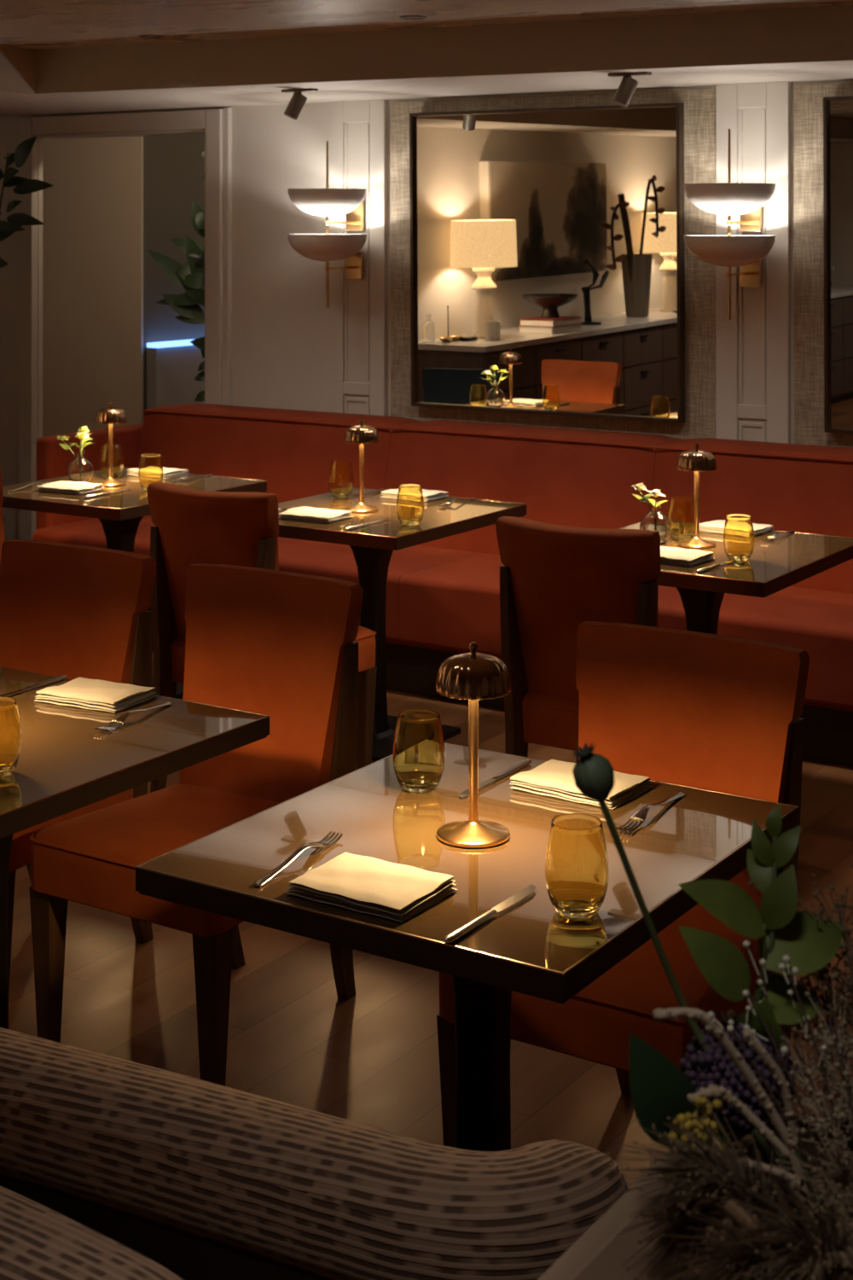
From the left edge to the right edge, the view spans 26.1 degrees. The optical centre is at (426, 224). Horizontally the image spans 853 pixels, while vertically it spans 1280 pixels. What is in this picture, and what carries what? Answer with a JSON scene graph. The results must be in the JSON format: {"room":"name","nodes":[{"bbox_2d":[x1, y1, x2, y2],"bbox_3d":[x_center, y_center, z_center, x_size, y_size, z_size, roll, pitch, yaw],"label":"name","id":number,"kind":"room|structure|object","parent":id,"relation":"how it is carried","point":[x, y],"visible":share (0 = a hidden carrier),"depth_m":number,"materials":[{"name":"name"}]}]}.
{"room":"restaurant","nodes":[
{"label":"restaurant","id":0,"kind":"room"},
{"bbox_2d":[42,135,143,436],"bbox_3d":[-2.147,0.420,10.553,1.360,2.500,0.018,0,0,33],"label":"wall","id":1,"kind":"structure","parent":0,"point":[93,209],"depth_m":10.38,"materials":[{"name":"beige paint"}]},
{"bbox_2d":[143,133,204,417],"bbox_3d":[-0.723,0.420,11.600,0.100,2.500,3.280,0,0,33],"label":"wall","id":2,"kind":"structure","parent":0,"point":[174,165],"depth_m":10.35,"materials":[{"name":"grey paint"}]},
{"bbox_2d":[0,79,852,541],"bbox_3d":[1.294,0.370,6.809,11.200,2.600,0.150,0,0,33],"label":"wall","id":3,"kind":"structure","parent":0,"point":[281,316],"depth_m":7.66,"materials":[{"name":"paint"}]},
{"bbox_2d":[18,107,232,540],"bbox_3d":[-1.361,0.578,8.505,1.265,2.185,0.195,0,0,33],"label":"doorway","id":4,"kind":"structure","parent":3,"relation":"in","point":[216,125],"depth_m":8.34,"materials":[{"name":"beige paint"}]},
{"bbox_2d":[287,140,366,308],"bbox_3d":[-0.395,0.001,7.567,0.326,0.685,0.370,0,0,33],"label":"wall sconce","id":5,"kind":"object","parent":3,"relation":"attached to","point":[327,201],"visible":1,"depth_m":7.45,"materials":[{"name":"white ceramic"}]},
{"bbox_2d":[329,99,387,416],"bbox_3d":[-0.289,0.575,7.736,0.285,2.190,0.026,0,0,33],"label":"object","id":6,"kind":"structure","parent":3,"relation":"attached to","point":[357,129],"depth_m":7.72,"materials":[{"name":"beige paint"}]},
{"bbox_2d":[409,102,686,423],"bbox_3d":[0.452,0.144,7.227,1.209,1.200,0.044,0,1,33],"label":"wall mirror","id":7,"kind":"object","parent":3,"relation":"attached to","point":[548,244],"visible":1,"depth_m":7.20,"materials":[{"name":"brown mirror"}]},
{"bbox_2d":[683,128,775,319],"bbox_3d":[1.097,0.001,6.605,0.326,0.685,0.370,0,0,33],"label":"wall sconce","id":8,"kind":"object","parent":3,"relation":"attached to","point":[747,200],"visible":1,"depth_m":6.49,"materials":[{"name":"white ceramic"}]},
{"bbox_2d":[715,81,791,443],"bbox_3d":[1.203,0.575,6.775,0.285,2.190,0.026,0,0,33],"label":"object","id":9,"kind":"structure","parent":3,"relation":"attached to","point":[753,347],"depth_m":6.76,"materials":[{"name":"beige paint"}]},
{"bbox_2d":[823,95,852,434],"bbox_3d":[1.940,0.144,6.268,1.208,1.200,0.044,0,1,33],"label":"wall mirror","id":10,"kind":"object","parent":3,"relation":"attached to","point":[838,111],"visible":1,"depth_m":6.57,"materials":[{"name":"brown mirror"}]},
{"bbox_2d":[0,0,852,49],"bbox_3d":[-0.342,-0.720,1.915,7.850,0.060,9.250,0,0,33],"label":"ceiling","id":11,"kind":"structure","parent":0,"point":[26,24],"depth_m":6.01,"materials":[{"name":"beige"}]},
{"bbox_2d":[139,34,163,38],"bbox_3d":[-1.010,-0.688,6.741,0.090,0.004,0.090,0,0,33],"label":"recessed light","id":12,"kind":"object","parent":11,"relation":"in","point":[141,36],"visible":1,"depth_m":6.74,"materials":[{"name":"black metal"}]},
{"bbox_2d":[400,15,427,19],"bbox_3d":[-0.043,-0.688,6.118,0.090,0.004,0.090,0,0,33],"label":"recessed light","id":13,"kind":"object","parent":11,"relation":"in","point":[401,17],"visible":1,"depth_m":6.11,"materials":[{"name":"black metal"}]},
{"bbox_2d":[0,60,852,116],"bbox_3d":[-1.498,-0.725,2.845,10.800,0.410,9.560,0,0,33],"label":"ceiling","id":14,"kind":"structure","parent":0,"point":[11,103],"depth_m":7.07,"materials":[{"name":"beige paint"}]},
{"bbox_2d":[281,87,318,120],"bbox_3d":[-0.494,-0.460,7.062,0.150,0.119,0.081,0,0,33],"label":"ceiling spotlight","id":15,"kind":"object","parent":14,"relation":"attached to","point":[298,100],"visible":1,"depth_m":7.04,"materials":[{"name":"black metal"}]},
{"bbox_2d":[0,4,852,93],"bbox_3d":[-1.138,-0.603,4.535,12.132,0.174,5.511,0,0,-17],"label":"beam","id":16,"kind":"structure","parent":14,"relation":"attached to","point":[823,33],"depth_m":6.42,"materials":[{"name":"beige paint"}]},
{"bbox_2d":[608,71,651,107],"bbox_3d":[0.691,-0.460,6.298,0.150,0.119,0.081,0,0,33],"label":"ceiling spotlight","id":17,"kind":"object","parent":14,"relation":"attached to","point":[628,85],"visible":1,"depth_m":6.28,"materials":[{"name":"black metal"}]},
{"bbox_2d":[8,651,852,1189],"bbox_3d":[-0.491,1.700,4.777,12.000,0.060,14.500,0,0,33],"label":"floor","id":18,"kind":"structure","parent":0,"point":[371,1058],"depth_m":3.88,"materials":[{"name":"brown wood"}]},
{"bbox_2d":[0,466,5,597],"bbox_3d":[-1.435,1.215,6.110,0.495,0.910,0.588,0,0,33],"label":"dining chair","id":19,"kind":"object","parent":18,"relation":"on","point":[2,527],"visible":0.02,"depth_m":5.86,"materials":[{"name":"orange fabric"}]},
{"bbox_2d":[0,136,53,520],"bbox_3d":[-1.951,0.637,8.455,0.703,2.065,0.385,0,0,14],"label":"rubber plant","id":20,"kind":"object","parent":18,"relation":"on","point":[23,185],"visible":1,"depth_m":8.31,"materials":[{"name":"green plant"}]},
{"bbox_2d":[0,539,156,995],"bbox_3d":[-0.936,1.215,4.143,0.495,0.910,0.588,0,0,33],"label":"dining chair","id":21,"kind":"object","parent":18,"relation":"on","point":[73,611],"visible":0.36,"depth_m":4.28,"materials":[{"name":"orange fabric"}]},
{"bbox_2d":[0,1185,184,1279],"bbox_3d":[-0.926,1.307,2.085,1.992,0.726,0.233,0,0,37],"label":"seat","id":22,"kind":"object","parent":18,"relation":"on","point":[37,1242],"visible":1,"depth_m":1.69,"materials":[{"name":"brown fabric"}]},
{"bbox_2d":[0,667,269,1029],"bbox_3d":[-0.803,1.299,3.337,0.704,0.742,0.780,0,0,33],"label":"dining table","id":23,"kind":"object","parent":18,"relation":"on","point":[66,765],"visible":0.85,"depth_m":3.31,"materials":[{"name":"brown paint"}]},
{"bbox_2d":[0,697,22,778],"bbox_3d":[-0.727,0.867,3.103,0.086,0.122,0.086,0,0,20],"label":"glass","id":24,"kind":"object","parent":23,"relation":"on","point":[10,729],"visible":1,"depth_m":3.08,"materials":[{"name":"yellow"}]},
{"bbox_2d":[0,674,67,697],"bbox_3d":[-0.797,0.923,3.654,0.017,0.010,0.236,0,0,30],"label":"knife","id":25,"kind":"object","parent":23,"relation":"on","point":[61,677],"visible":0.99,"depth_m":3.68,"materials":[{"name":"silver metal"}]},
{"bbox_2d":[34,676,157,712],"bbox_3d":[-0.646,0.915,3.594,0.196,0.026,0.143,0,0,27],"label":"folded napkin","id":26,"kind":"object","parent":23,"relation":"on","point":[78,692],"visible":1,"depth_m":3.56,"materials":[{"name":"grey fabric"}]},
{"bbox_2d":[94,701,172,731],"bbox_3d":[-0.547,0.918,3.453,0.025,0.018,0.227,0,0,26],"label":"fork","id":27,"kind":"object","parent":23,"relation":"on","point":[119,719],"visible":1,"depth_m":3.41,"materials":[{"name":"silver metal"}]},
{"bbox_2d":[2,467,267,698],"bbox_3d":[-1.084,1.299,6.515,0.704,0.742,0.780,0,0,33],"label":"dining table","id":28,"kind":"object","parent":18,"relation":"on","point":[120,514],"visible":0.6,"depth_m":6.42,"materials":[{"name":"brown paint"}]},
{"bbox_2d":[7,481,53,491],"bbox_3d":[-1.395,0.918,6.476,0.025,0.018,0.227,0,0,27],"label":"fork","id":29,"kind":"object","parent":28,"relation":"on","point":[37,483],"visible":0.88,"depth_m":6.47,"materials":[{"name":"silver metal"}]},
{"bbox_2d":[36,481,104,494],"bbox_3d":[-1.242,0.915,6.409,0.198,0.026,0.143,0,0,27],"label":"folded napkin","id":30,"kind":"object","parent":28,"relation":"on","point":[71,487],"visible":1,"depth_m":6.38,"materials":[{"name":"white fabric"}]},
{"bbox_2d":[67,449,93,482],"bbox_3d":[-1.239,0.869,6.589,0.094,0.118,0.094,0,0,33],"label":"bud vase","id":31,"kind":"object","parent":28,"relation":"on","point":[80,469],"visible":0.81,"depth_m":6.56,"materials":[{"name":"clear glass"}]},
{"bbox_2d":[57,435,77,457],"bbox_3d":[-1.285,0.837,6.612,0.091,0.167,0.059,0,0,-6],"label":"flower","id":32,"kind":"object","parent":31,"relation":"in","point":[61,438],"visible":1,"depth_m":6.60,"materials":[{"name":"yellow plant"}]},
{"bbox_2d":[75,432,87,454],"bbox_3d":[-1.241,0.832,6.551,0.056,0.178,0.067,0,0,-30],"label":"flower","id":33,"kind":"object","parent":31,"relation":"in","point":[81,435],"visible":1,"depth_m":6.55,"materials":[{"name":"yellow plant"}]},
{"bbox_2d":[69,431,93,449],"bbox_3d":[-1.238,0.833,6.623,0.065,0.176,0.088,0,0,33],"label":"flower","id":34,"kind":"object","parent":31,"relation":"in","point":[84,445],"visible":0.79,"depth_m":6.63,"materials":[{"name":"beige plant"}]},
{"bbox_2d":[78,425,91,451],"bbox_3d":[-1.224,0.822,6.604,0.061,0.198,0.047,0,0,-25],"label":"flower","id":35,"kind":"object","parent":31,"relation":"in","point":[83,429],"visible":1,"depth_m":6.59,"materials":[{"name":"yellow plant"}]},
{"bbox_2d":[83,488,130,498],"bbox_3d":[-1.094,0.923,6.319,0.017,0.010,0.236,0,0,33],"label":"knife","id":36,"kind":"object","parent":28,"relation":"on","point":[102,493],"visible":1,"depth_m":6.28,"materials":[{"name":"silver metal"}]},
{"bbox_2d":[94,401,127,486],"bbox_3d":[-1.127,0.781,6.561,0.113,0.294,0.113,0,0,33],"label":"table lamp","id":37,"kind":"object","parent":28,"relation":"on","point":[110,416],"visible":1,"depth_m":6.53,"materials":[{"name":"gold metal"}]},
{"bbox_2d":[99,443,123,478],"bbox_3d":[-1.151,0.867,6.725,0.086,0.122,0.086,0,0,37],"label":"glass","id":38,"kind":"object","parent":28,"relation":"on","point":[118,458],"visible":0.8,"depth_m":6.70,"materials":[{"name":"yellow"}]},
{"bbox_2d":[138,453,162,490],"bbox_3d":[-0.964,0.867,6.426,0.086,0.122,0.086,0,0,-31],"label":"glass","id":39,"kind":"object","parent":28,"relation":"on","point":[150,466],"visible":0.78,"depth_m":6.39,"materials":[{"name":"yellow"}]},
{"bbox_2d":[126,466,189,478],"bbox_3d":[-0.997,0.915,6.816,0.197,0.026,0.144,0,0,33],"label":"folded napkin","id":40,"kind":"object","parent":28,"relation":"on","point":[167,472],"visible":0.44,"depth_m":6.78,"materials":[{"name":"white fabric"}]},
{"bbox_2d":[168,474,212,482],"bbox_3d":[-0.857,0.918,6.692,0.025,0.018,0.227,0,0,33],"label":"fork","id":41,"kind":"object","parent":28,"relation":"on","point":[183,478],"visible":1,"depth_m":6.65,"materials":[{"name":"silver metal"}]},
{"bbox_2d":[146,151,204,401],"bbox_3d":[-1.105,0.638,9.459,0.896,2.064,0.400,0,0,33],"label":"rubber plant","id":42,"kind":"object","parent":18,"relation":"on","point":[189,276],"visible":0.19,"depth_m":9.54,"materials":[{"name":"green plant"}]},
{"bbox_2d":[146,338,204,409],"bbox_3d":[-0.720,1.163,11.420,0.090,1.010,2.940,0,0,33],"label":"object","id":43,"kind":"structure","parent":18,"relation":"on","point":[172,367],"depth_m":10.29,"materials":[{"name":"grey"}]},
{"bbox_2d":[29,563,363,1086],"bbox_3d":[-0.450,1.215,3.829,0.495,0.910,0.588,0,0,33],"label":"dining chair","id":44,"kind":"object","parent":18,"relation":"on","point":[280,645],"visible":0.7,"depth_m":3.88,"materials":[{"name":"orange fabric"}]},
{"bbox_2d":[146,482,377,792],"bbox_3d":[-0.507,1.215,5.482,0.495,0.910,0.588,0,0,33],"label":"dining chair","id":45,"kind":"object","parent":18,"relation":"on","point":[191,526],"visible":0.48,"depth_m":5.33,"materials":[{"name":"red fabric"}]},
{"bbox_2d":[0,1027,628,1279],"bbox_3d":[-0.700,1.310,2.454,2.172,0.721,0.652,0,0,33],"label":"sofa","id":46,"kind":"object","parent":18,"relation":"on","point":[200,1179],"visible":0.91,"depth_m":1.90,"materials":[{"name":"brown fabric"}]},
{"bbox_2d":[278,487,526,761],"bbox_3d":[-0.174,1.299,5.971,0.704,0.742,0.780,0,0,33],"label":"dining table","id":47,"kind":"object","parent":18,"relation":"on","point":[373,545],"visible":0.7,"depth_m":5.93,"materials":[{"name":"brown paint"}]},
{"bbox_2d":[278,506,298,511],"bbox_3d":[-0.479,0.918,5.886,0.025,0.018,0.228,0,0,28],"label":"fork","id":48,"kind":"object","parent":47,"relation":"on","point":[293,507],"visible":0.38,"depth_m":5.92,"materials":[{"name":"silver metal"}]},
{"bbox_2d":[279,506,351,523],"bbox_3d":[-0.352,0.915,5.805,0.196,0.026,0.144,0,0,30],"label":"folded napkin","id":49,"kind":"object","parent":47,"relation":"on","point":[303,514],"visible":1,"depth_m":5.78,"materials":[{"name":"grey fabric"}]},
{"bbox_2d":[328,460,354,499],"bbox_3d":[-0.289,0.867,6.229,0.086,0.122,0.086,0,0,-37],"label":"glass","id":50,"kind":"object","parent":47,"relation":"on","point":[340,477],"visible":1,"depth_m":6.20,"materials":[{"name":"yellow"}]},
{"bbox_2d":[344,419,379,512],"bbox_3d":[-0.210,0.781,5.968,0.113,0.294,0.113,0,0,33],"label":"table lamp","id":51,"kind":"object","parent":47,"relation":"on","point":[361,434],"visible":1,"depth_m":5.94,"materials":[{"name":"gold metal"}]},
{"bbox_2d":[346,488,386,498],"bbox_3d":[-0.206,0.923,6.301,0.017,0.010,0.236,0,0,33],"label":"knife","id":52,"kind":"object","parent":47,"relation":"on","point":[381,490],"visible":0.91,"depth_m":6.32,"materials":[{"name":"silver metal"}]},
{"bbox_2d":[344,517,389,529],"bbox_3d":[-0.179,0.923,5.673,0.017,0.010,0.236,0,0,33],"label":"knife","id":53,"kind":"object","parent":47,"relation":"on","point":[386,519],"visible":1,"depth_m":5.64,"materials":[{"name":"silver metal"}]},
{"bbox_2d":[396,483,424,526],"bbox_3d":[-0.050,0.867,5.679,0.086,0.122,0.086,0,0,-15],"label":"glass","id":54,"kind":"object","parent":47,"relation":"on","point":[410,499],"visible":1,"depth_m":5.65,"materials":[{"name":"yellow glass"}]},
{"bbox_2d":[379,488,449,501],"bbox_3d":[-0.041,0.915,6.252,0.196,0.025,0.143,0,0,33],"label":"folded napkin","id":55,"kind":"object","parent":47,"relation":"on","point":[428,495],"visible":0.47,"depth_m":6.22,"materials":[{"name":"grey fabric"}]},
{"bbox_2d":[437,497,475,506],"bbox_3d":[0.103,0.918,6.109,0.025,0.018,0.227,0,0,30],"label":"fork","id":56,"kind":"object","parent":47,"relation":"on","point":[450,503],"visible":1,"depth_m":6.06,"materials":[{"name":"silver metal"}]},
{"bbox_2d":[32,403,852,767],"bbox_3d":[1.301,1.230,6.146,6.470,0.879,0.933,0,0,33],"label":"banquette","id":57,"kind":"object","parent":18,"relation":"on","point":[443,595],"visible":0.53,"depth_m":6.74,"materials":[{"name":"fabric"}]},
{"bbox_2d":[32,515,477,645],"bbox_3d":[-0.695,1.362,7.216,1.783,0.256,0.570,0,0,33],"label":"seat cushion","id":58,"kind":"object","parent":57,"relation":"on","point":[329,560],"depth_m":6.91,"materials":[{"name":"fabric"}]},
{"bbox_2d":[398,552,852,711],"bbox_3d":[0.833,1.362,6.232,1.848,0.256,0.570,0,0,33],"label":"seat cushion","id":59,"kind":"object","parent":57,"relation":"on","point":[446,606],"depth_m":6.15,"materials":[{"name":"fabric"}]},
{"bbox_2d":[135,742,798,1151],"bbox_3d":[0.086,1.299,2.796,0.704,0.742,0.780,0,0,33],"label":"dining table","id":60,"kind":"object","parent":18,"relation":"on","point":[527,947],"visible":0.61,"depth_m":2.70,"materials":[{"name":"brown paint"}]},
{"bbox_2d":[251,831,343,886],"bbox_3d":[-0.187,0.918,2.676,0.025,0.018,0.227,0,0,27],"label":"fork","id":61,"kind":"object","parent":60,"relation":"on","point":[324,842],"visible":1,"depth_m":2.68,"materials":[{"name":"silver metal"}]},
{"bbox_2d":[285,852,457,922],"bbox_3d":[-0.076,0.915,2.553,0.196,0.026,0.143,0,0,33],"label":"folded napkin","id":62,"kind":"object","parent":60,"relation":"on","point":[363,884],"visible":1,"depth_m":2.53,"materials":[{"name":"grey fabric"}]},
{"bbox_2d":[392,709,445,793],"bbox_3d":[-0.013,0.867,3.024,0.086,0.122,0.086,0,0,-33],"label":"glass","id":63,"kind":"object","parent":60,"relation":"on","point":[419,752],"visible":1,"depth_m":2.99,"materials":[{"name":"yellow"}]},
{"bbox_2d":[436,641,511,848],"bbox_3d":[0.071,0.781,2.788,0.113,0.294,0.113,0,0,33],"label":"table lamp","id":64,"kind":"object","parent":60,"relation":"on","point":[473,676],"visible":1,"depth_m":2.76,"materials":[{"name":"gold metal"}]},
{"bbox_2d":[442,884,536,943],"bbox_3d":[0.090,0.923,2.468,0.017,0.010,0.236,0,0,33],"label":"knife","id":65,"kind":"object","parent":60,"relation":"on","point":[460,932],"visible":1,"depth_m":2.45,"materials":[{"name":"silver metal"}]},
{"bbox_2d":[459,758,531,797],"bbox_3d":[0.114,0.923,3.067,0.017,0.010,0.236,0,0,32],"label":"knife","id":66,"kind":"object","parent":60,"relation":"on","point":[526,762],"visible":0.97,"depth_m":3.08,"materials":[{"name":"silver metal"}]},
{"bbox_2d":[545,813,609,918],"bbox_3d":[0.203,0.867,2.483,0.086,0.122,0.086,0,0,33],"label":"glass","id":67,"kind":"object","parent":60,"relation":"on","point":[577,868],"visible":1,"depth_m":2.45,"materials":[{"name":"yellow"}]},
{"bbox_2d":[509,758,653,808],"bbox_3d":[0.255,0.915,3.025,0.195,0.026,0.142,0,0,35],"label":"folded napkin","id":68,"kind":"object","parent":60,"relation":"on","point":[553,777],"visible":0.68,"depth_m":2.99,"materials":[{"name":"grey fabric"}]},
{"bbox_2d":[616,791,685,831],"bbox_3d":[0.355,0.918,2.892,0.025,0.018,0.227,0,0,31],"label":"fork","id":69,"kind":"object","parent":60,"relation":"on","point":[640,816],"visible":1,"depth_m":2.85,"materials":[{"name":"silver metal"}]},
{"bbox_2d":[495,516,660,761],"bbox_3d":[0.495,1.215,4.849,0.495,0.910,0.588,0,0,33],"label":"dining chair","id":70,"kind":"object","parent":18,"relation":"on","point":[555,579],"visible":0.45,"depth_m":4.69,"materials":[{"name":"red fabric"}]},
{"bbox_2d":[436,621,809,1147],"bbox_3d":[0.372,1.215,3.226,0.495,0.910,0.588,0,0,33],"label":"dining chair","id":71,"kind":"object","parent":18,"relation":"on","point":[722,713],"visible":0.34,"depth_m":3.30,"materials":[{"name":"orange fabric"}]},
{"bbox_2d":[537,1145,719,1279],"bbox_3d":[0.452,1.219,0.943,1.062,0.903,0.775,0,0,33],"label":"console table","id":72,"kind":"object","parent":18,"relation":"on","point":[599,1253],"visible":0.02,"depth_m":1.38,"materials":[{"name":"beige wood"}]},
{"bbox_2d":[711,1115,852,1279],"bbox_3d":[0.308,0.726,1.318,0.207,0.083,0.207,0,0,33],"label":"dried plant","id":73,"kind":"object","parent":72,"relation":"on","point":[746,1141],"visible":0.31,"depth_m":1.39,"materials":[{"name":"brown plant"}]},
{"bbox_2d":[629,1032,729,1147],"bbox_3d":[0.208,0.686,1.379,0.114,0.140,0.031,0,0,26],"label":"leafy sprig","id":74,"kind":"object","parent":73,"relation":"in","point":[660,1090],"visible":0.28,"depth_m":1.39,"materials":[{"name":"green plant"}]},
{"bbox_2d":[570,742,807,1224],"bbox_3d":[0.207,0.576,1.394,0.192,0.362,0.053,0,0,12],"label":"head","id":75,"kind":"object","parent":73,"relation":"in","point":[593,773],"visible":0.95,"depth_m":1.40},
{"bbox_2d":[616,1153,771,1279],"bbox_3d":[0.208,0.723,1.331,0.144,0.103,0.058,0,0,12],"label":"grass plume","id":76,"kind":"object","parent":73,"relation":"in","point":[672,1248],"visible":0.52,"depth_m":1.32,"materials":[{"name":"brown plant"}]},
{"bbox_2d":[668,1096,727,1163],"bbox_3d":[0.215,0.695,1.334,0.077,0.122,0.036,0,0,33],"label":"goldenrod","id":77,"kind":"object","parent":73,"relation":"in","point":[690,1125],"visible":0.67,"depth_m":1.34,"materials":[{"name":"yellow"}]},
{"bbox_2d":[606,1099,790,1230],"bbox_3d":[0.198,0.693,1.314,0.139,0.127,0.071,0,0,1],"label":"grass plume","id":78,"kind":"object","parent":73,"relation":"in","point":[706,1178],"visible":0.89,"depth_m":1.31,"materials":[{"name":"brown plant"}]},
{"bbox_2d":[657,1195,788,1279],"bbox_3d":[0.204,0.733,1.251,0.091,0.152,0.123,0,0,29],"label":"grass plume","id":79,"kind":"object","parent":73,"relation":"in","point":[736,1266],"visible":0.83,"depth_m":1.24,"materials":[{"name":"brown plant"}]},
{"bbox_2d":[652,1007,815,1239],"bbox_3d":[0.229,0.665,1.344,0.121,0.184,0.043,0,0,22],"label":"dried amaranth","id":80,"kind":"object","parent":73,"relation":"in","point":[788,1136],"visible":0.9,"depth_m":1.34,"materials":[{"name":"beige plant"}]},
{"bbox_2d":[680,1014,803,1227],"bbox_3d":[0.240,0.685,1.407,0.090,0.143,0.114,0,0,0],"label":"flower","id":81,"kind":"object","parent":73,"relation":"in","point":[713,1066],"visible":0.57,"depth_m":1.39,"materials":[{"name":"purple plant"}]},
{"bbox_2d":[678,802,844,1245],"bbox_3d":[0.280,0.615,1.441,0.145,0.284,0.135,0,0,33],"label":"leafy branch","id":82,"kind":"object","parent":73,"relation":"in","point":[785,929],"visible":0.8,"depth_m":1.45,"materials":[{"name":"green plant"}]},
{"bbox_2d":[708,940,848,1249],"bbox_3d":[0.271,0.656,1.379,0.071,0.199,0.116,0,0,-22],"label":"white statice","id":83,"kind":"object","parent":73,"relation":"in","point":[731,1014],"visible":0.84,"depth_m":1.40,"materials":[{"name":"brown"}]},
{"bbox_2d":[721,1151,852,1279],"bbox_3d":[0.247,0.714,1.225,0.130,0.188,0.093,0,0,-31],"label":"grass plume","id":84,"kind":"object","parent":73,"relation":"in","point":[811,1265],"visible":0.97,"depth_m":1.22,"materials":[{"name":"brown plant"}]},
{"bbox_2d":[748,863,852,1114],"bbox_3d":[0.337,0.637,1.454,0.111,0.237,0.201,0,0,-34],"label":"dried statice","id":85,"kind":"object","parent":73,"relation":"in","point":[829,1007],"visible":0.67,"depth_m":1.47,"materials":[{"name":"brown plant"}]},
{"bbox_2d":[772,1070,852,1271],"bbox_3d":[0.305,0.698,1.290,0.187,0.153,0.134,0,0,-44],"label":"dried statice","id":86,"kind":"object","parent":73,"relation":"in","point":[835,1149],"visible":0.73,"depth_m":1.31,"materials":[{"name":"brown plant"}]},
{"bbox_2d":[778,973,852,1215],"bbox_3d":[0.311,0.672,1.391,0.105,0.169,0.148,0,0,-1],"label":"dried statice","id":87,"kind":"object","parent":73,"relation":"in","point":[846,1085],"visible":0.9,"depth_m":1.40,"materials":[{"name":"brown"}]},
{"bbox_2d":[617,521,852,634],"bbox_3d":[0.792,1.299,5.283,0.704,0.742,0.780,0,0,33],"label":"dining table","id":88,"kind":"object","parent":18,"relation":"on","point":[776,565],"visible":0.27,"depth_m":5.12,"materials":[{"name":"brown paint"}]},
{"bbox_2d":[640,501,672,544],"bbox_3d":[0.669,0.869,5.360,0.094,0.118,0.094,0,0,33],"label":"bud vase","id":89,"kind":"object","parent":88,"relation":"on","point":[655,520],"visible":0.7,"depth_m":5.33,"materials":[{"name":"clear glass"}]},
{"bbox_2d":[632,482,651,510],"bbox_3d":[0.634,0.837,5.368,0.072,0.168,0.072,0,0,-7],"label":"flower","id":90,"kind":"object","parent":89,"relation":"in","point":[638,486],"visible":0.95,"depth_m":5.36,"materials":[{"name":"beige plant"}]},
{"bbox_2d":[640,488,669,506],"bbox_3d":[0.665,0.845,5.353,0.073,0.152,0.061,0,0,27],"label":"flower","id":91,"kind":"object","parent":89,"relation":"in","point":[656,492],"visible":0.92,"depth_m":5.35,"materials":[{"name":"beige plant"}]},
{"bbox_2d":[668,496,694,541],"bbox_3d":[0.753,0.867,5.415,0.086,0.122,0.086,0,0,11],"label":"glass","id":92,"kind":"object","parent":88,"relation":"on","point":[681,511],"visible":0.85,"depth_m":5.38,"materials":[{"name":"yellow"}]},
{"bbox_2d":[660,546,715,566],"bbox_3d":[0.681,0.915,5.092,0.194,0.026,0.143,0,0,37],"label":"folded napkin","id":93,"kind":"object","parent":88,"relation":"on","point":[674,555],"visible":0.7,"depth_m":5.04,"materials":[{"name":"grey fabric"}]},
{"bbox_2d":[676,443,716,548],"bbox_3d":[0.781,0.781,5.316,0.113,0.294,0.113,0,0,33],"label":"table lamp","id":94,"kind":"object","parent":88,"relation":"on","point":[696,460],"visible":1,"depth_m":5.29,"materials":[{"name":"gold metal"}]},
{"bbox_2d":[696,558,737,572],"bbox_3d":[0.792,0.923,4.985,0.017,0.010,0.236,0,0,36],"label":"knife","id":95,"kind":"object","parent":88,"relation":"on","point":[701,570],"visible":1,"depth_m":4.95,"materials":[{"name":"silver metal"}]},
{"bbox_2d":[699,519,773,536],"bbox_3d":[0.933,0.915,5.562,0.196,0.026,0.144,0,0,36],"label":"folded napkin","id":96,"kind":"object","parent":88,"relation":"on","point":[718,526],"visible":0.51,"depth_m":5.54,"materials":[{"name":"grey fabric"}]},
{"bbox_2d":[723,513,755,561],"bbox_3d":[0.864,0.867,5.085,0.086,0.122,0.086,0,0,38],"label":"glass","id":97,"kind":"object","parent":88,"relation":"on","point":[739,539],"visible":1,"depth_m":5.05,"materials":[{"name":"yellow glass"}]},
{"bbox_2d":[761,529,796,541],"bbox_3d":[1.046,0.918,5.454,0.025,0.018,0.227,0,0,33],"label":"fork","id":98,"kind":"object","parent":88,"relation":"on","point":[773,536],"visible":1,"depth_m":5.41,"materials":[{"name":"silver metal"}]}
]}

